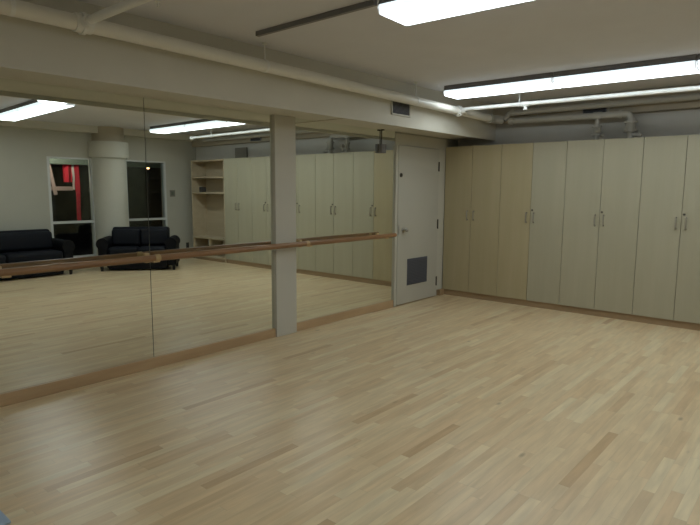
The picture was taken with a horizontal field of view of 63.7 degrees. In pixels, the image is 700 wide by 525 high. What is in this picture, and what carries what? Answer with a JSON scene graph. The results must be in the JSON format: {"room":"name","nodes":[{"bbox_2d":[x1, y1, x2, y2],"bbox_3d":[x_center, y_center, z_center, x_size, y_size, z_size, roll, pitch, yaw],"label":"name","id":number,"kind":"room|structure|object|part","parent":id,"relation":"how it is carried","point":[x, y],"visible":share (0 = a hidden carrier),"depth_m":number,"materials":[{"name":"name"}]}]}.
{"room":"exercise studio","nodes":[
{"label":"exercise studio","id":0,"kind":"room"},
{"bbox_2d":[0,294,699,524],"bbox_3d":[0.805,1.254,2.618,7.000,0.150,10.350,7,10,40],"label":"floor","id":1,"kind":"structure","parent":0,"point":[444,409],"depth_m":3.52,"materials":[{"name":"brown wood"}]},
{"bbox_2d":[0,510,10,524],"bbox_3d":[-2.028,1.187,2.380,0.550,0.012,0.900,7,10,40],"label":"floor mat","id":2,"kind":"object","parent":1,"relation":"on","point":[4,520],"visible":1,"depth_m":2.55,"materials":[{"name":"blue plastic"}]},
{"bbox_2d":[272,115,296,336],"bbox_3d":[-0.666,-0.352,5.737,0.050,2.220,0.280,7,10,40],"label":"pillar","id":3,"kind":"structure","parent":1,"relation":"on","point":[283,127],"depth_m":5.70,"materials":[{"name":"grey paint"}]},
{"bbox_2d":[442,144,501,295],"bbox_3d":[1.769,-0.597,7.903,0.848,2.018,0.400,7,10,40],"label":"tall cabinet","id":4,"kind":"object","parent":1,"relation":"on","point":[472,173],"visible":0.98,"depth_m":7.76,"materials":[{"name":"brown wood"}]},
{"bbox_3d":[1.509,-0.602,7.927,0.421,2.017,0.020,7,10,40],"label":"door","id":5,"kind":"part","parent":4,"relation":"part of","materials":[{"name":"brown wood"}]},
{"bbox_3d":[1.831,-0.565,7.652,0.421,2.017,0.020,7,10,40],"label":"door","id":6,"kind":"part","parent":4,"relation":"part of","materials":[{"name":"brown wood"}]},
{"bbox_2d":[496,141,567,304],"bbox_3d":[2.413,-0.522,7.352,0.848,2.018,0.400,7,10,40],"label":"tall cabinet","id":7,"kind":"object","parent":1,"relation":"on","point":[533,175],"visible":0.98,"depth_m":7.21,"materials":[{"name":"brown wood"}]},
{"bbox_3d":[2.153,-0.527,7.376,0.421,2.017,0.020,7,10,40],"label":"door","id":8,"kind":"part","parent":7,"relation":"part of","materials":[{"name":"brown wood"}]},
{"bbox_3d":[2.474,-0.490,7.101,0.421,2.017,0.020,7,10,40],"label":"door","id":9,"kind":"part","parent":7,"relation":"part of","materials":[{"name":"brown wood"}]},
{"bbox_2d":[444,289,699,330],"bbox_3d":[3.693,0.690,6.207,6.180,0.079,0.015,7,10,40],"label":"baseboard","id":10,"kind":"structure","parent":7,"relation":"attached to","point":[643,319],"depth_m":6.93,"materials":[{"name":"brown wood"}]},
{"bbox_2d":[559,137,644,314],"bbox_3d":[3.056,-0.448,6.801,0.848,2.018,0.400,7,10,40],"label":"tall cabinet","id":11,"kind":"object","parent":1,"relation":"on","point":[604,176],"visible":0.96,"depth_m":6.66,"materials":[{"name":"brown wood"}]},
{"bbox_3d":[2.796,-0.453,6.825,0.421,2.017,0.020,7,10,40],"label":"door","id":12,"kind":"part","parent":11,"relation":"part of","materials":[{"name":"brown wood"}]},
{"bbox_3d":[3.118,-0.415,6.550,0.421,2.017,0.020,7,10,40],"label":"door","id":13,"kind":"part","parent":11,"relation":"part of","materials":[{"name":"brown wood"}]},
{"bbox_2d":[632,134,699,323],"bbox_3d":[3.700,-0.373,6.250,0.848,2.018,0.400,7,10,40],"label":"tall cabinet","id":14,"kind":"object","parent":1,"relation":"on","point":[667,269],"visible":1,"depth_m":6.20,"materials":[{"name":"brown wood"}]},
{"bbox_3d":[3.761,-0.341,5.998,0.421,2.017,0.020,7,10,40],"label":"door","id":15,"kind":"part","parent":14,"relation":"part of","materials":[{"name":"brown wood"}]},
{"bbox_2d":[77,0,699,104],"bbox_3d":[0.821,-1.528,2.258,7.000,0.150,10.350,7,10,40],"label":"ceiling","id":16,"kind":"structure","parent":0,"point":[532,37],"depth_m":4.26,"materials":[{"name":"white paint"}]},
{"bbox_2d":[87,0,151,23],"bbox_3d":[0.199,-1.310,1.861,4.588,0.186,0.062,7,10,40],"label":"pipe","id":17,"kind":"object","parent":16,"relation":"hanging from","point":[124,5],"visible":1,"depth_m":3.14,"materials":[{"name":"white metal"}]},
{"bbox_2d":[0,0,495,140],"bbox_3d":[-1.457,-1.485,4.247,0.585,0.470,9.950,7,10,40],"label":"soffit","id":18,"kind":"structure","parent":16,"relation":"attached to","point":[30,51],"depth_m":4.27,"materials":[{"name":"beige paint"}]},
{"bbox_2d":[379,129,385,152],"bbox_3d":[0.394,-1.462,6.800,0.052,0.280,0.090,7,10,40],"label":"box","id":19,"kind":"object","parent":18,"relation":"hanging from","point":[382,147],"visible":1,"depth_m":6.79,"materials":[{"name":"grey metal"}]},
{"bbox_2d":[391,100,410,117],"bbox_3d":[0.554,-1.664,6.109,0.012,0.150,0.356,7,10,40],"label":"air vent","id":20,"kind":"object","parent":18,"relation":"attached to","point":[397,108],"visible":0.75,"depth_m":6.11,"materials":[{"name":"black metal"}]},
{"bbox_2d":[0,0,503,123],"bbox_3d":[-1.180,-1.531,3.883,0.196,0.282,9.754,7,10,40],"label":"pipe","id":21,"kind":"object","parent":16,"relation":"hanging from","point":[77,22],"visible":0.98,"depth_m":4.03,"materials":[{"name":"white metal"}]},
{"bbox_2d":[504,93,699,121],"bbox_3d":[4.003,-1.713,5.802,5.209,0.150,0.094,7,10,40],"label":"pipe","id":22,"kind":"object","parent":21,"relation":"attached to","point":[696,96],"visible":1,"depth_m":6.62,"materials":[{"name":"grey metal"}]},
{"bbox_2d":[256,0,376,36],"bbox_3d":[-0.265,-1.643,3.815,1.120,0.036,0.032,7,10,40],"label":"raceway","id":23,"kind":"object","parent":16,"relation":"attached to","point":[370,3],"visible":1,"depth_m":3.75,"materials":[{"name":"grey metal"}]},
{"bbox_2d":[377,0,531,25],"bbox_3d":[0.746,-1.513,3.140,1.214,0.109,0.337,6,9,37],"label":"ceiling light","id":24,"kind":"object","parent":16,"relation":"attached to","point":[404,12],"visible":1,"depth_m":3.30,"materials":[{"name":"grey plastic"}]},
{"bbox_2d":[443,72,561,98],"bbox_3d":[1.618,-1.883,6.044,1.214,0.109,0.337,6,9,39],"label":"ceiling light","id":25,"kind":"object","parent":16,"relation":"attached to","point":[543,81],"visible":0.8,"depth_m":5.93,"materials":[{"name":"grey plastic"}]},
{"bbox_2d":[508,92,641,139],"bbox_3d":[2.713,-1.762,6.917,1.627,0.562,0.183,7,10,40],"label":"pipe","id":26,"kind":"object","parent":16,"relation":"hanging from","point":[630,128],"visible":0.98,"depth_m":6.72,"materials":[{"name":"grey metal"}]},
{"bbox_2d":[465,85,699,110],"bbox_3d":[3.084,-1.708,5.357,4.358,0.262,0.071,6,9,38],"label":"pipe","id":27,"kind":"object","parent":16,"relation":"hanging from","point":[525,104],"visible":0.94,"depth_m":5.85,"materials":[{"name":"white metal"}]},
{"bbox_2d":[493,84,699,123],"bbox_3d":[4.261,-1.767,5.792,6.015,0.245,0.100,7,10,40],"label":"beam","id":28,"kind":"structure","parent":16,"relation":"attached to","point":[692,104],"depth_m":6.57,"materials":[{"name":"beige paint"}]},
{"bbox_2d":[583,108,606,112],"bbox_3d":[2.965,-1.845,6.833,0.280,0.100,0.016,7,10,40],"label":"air vent","id":29,"kind":"object","parent":28,"relation":"attached to","point":[597,109],"visible":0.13,"depth_m":6.82,"materials":[{"name":"grey metal"}]},
{"bbox_2d":[552,54,699,87],"bbox_3d":[2.563,-1.779,5.279,1.214,0.109,0.337,6,9,39],"label":"ceiling light","id":30,"kind":"object","parent":16,"relation":"attached to","point":[686,64],"visible":0.93,"depth_m":5.15,"materials":[{"name":"grey plastic"}]},
{"bbox_2d":[697,54,699,69],"bbox_3d":[3.508,-1.675,4.515,1.214,0.109,0.338,6,9,39],"label":"ceiling light","id":31,"kind":"object","parent":16,"relation":"attached to","point":[698,56],"visible":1,"depth_m":4.77,"materials":[{"name":"grey plastic"}]},
{"bbox_2d":[395,132,457,277],"bbox_3d":[-1.760,-0.436,4.641,0.200,2.655,9.950,7,10,40],"label":"wall","id":32,"kind":"structure","parent":0,"point":[449,142],"depth_m":8.03,"materials":[{"name":"beige paint"}]},
{"bbox_2d":[0,78,153,393],"bbox_3d":[-2.134,-0.190,4.074,0.012,2.129,1.463,7,10,40],"label":"mirror","id":33,"kind":"object","parent":32,"relation":"attached to","point":[73,183],"visible":1,"depth_m":4.15,"materials":[{"name":"clear mirror"}]},
{"bbox_2d":[0,328,275,406],"bbox_3d":[-2.852,1.014,3.385,0.030,0.090,6.365,7,10,40],"label":"baseboard","id":34,"kind":"structure","parent":32,"relation":"attached to","point":[24,394],"depth_m":4.55,"materials":[{"name":"brown wood"}]},
{"bbox_2d":[0,233,396,277],"bbox_3d":[-0.965,-0.122,5.310,0.168,0.080,4.535,7,10,40],"label":"ballet barre","id":35,"kind":"object","parent":32,"relation":"attached to","point":[147,258],"visible":1,"depth_m":4.60,"materials":[{"name":"brown wood"}]},
{"bbox_2d":[143,97,273,356],"bbox_3d":[-1.212,-0.322,5.132,0.012,2.129,1.344,7,10,40],"label":"mirror","id":36,"kind":"object","parent":32,"relation":"attached to","point":[209,176],"visible":1,"depth_m":5.05,"materials":[{"name":"clear mirror"}]},
{"bbox_2d":[297,300,392,330],"bbox_3d":[-0.019,0.609,6.638,0.030,0.090,1.740,7,10,40],"label":"baseboard","id":37,"kind":"structure","parent":32,"relation":"attached to","point":[339,316],"depth_m":6.54,"materials":[{"name":"brown wood"}]},
{"bbox_2d":[295,118,394,322],"bbox_3d":[-0.019,-0.493,6.503,0.012,2.129,1.737,7,10,40],"label":"mirror","id":38,"kind":"object","parent":32,"relation":"attached to","point":[345,186],"visible":0.79,"depth_m":6.41,"materials":[{"name":"clear mirror"}]},
{"bbox_2d":[392,133,445,306],"bbox_3d":[0.983,-0.571,7.577,0.122,2.200,1.190,7,10,40],"label":"door","id":39,"kind":"structure","parent":32,"relation":"in","point":[419,164],"depth_m":7.52,"materials":[{"name":"white paint"}]},
{"bbox_2d":[407,256,426,284],"bbox_3d":[0.907,0.107,7.604,0.006,0.353,0.475,7,10,40],"label":"vent grille","id":40,"kind":"object","parent":39,"relation":"attached to","point":[416,265],"depth_m":7.59,"materials":[{"name":"grey metal"}]},
{"bbox_2d":[436,288,443,295],"bbox_3d":[1.304,0.425,8.135,0.060,0.085,0.121,7,10,40],"label":"baseboard","id":41,"kind":"structure","parent":32,"relation":"attached to","point":[439,292],"depth_m":8.10,"materials":[{"name":"brown wood"}]},
{"bbox_2d":[458,108,699,146],"bbox_3d":[4.131,-0.611,6.249,7.000,2.655,0.200,7,10,40],"label":"wall","id":42,"kind":"structure","parent":0,"point":[687,121],"depth_m":6.98,"materials":[{"name":"grey paint"}]}
]}

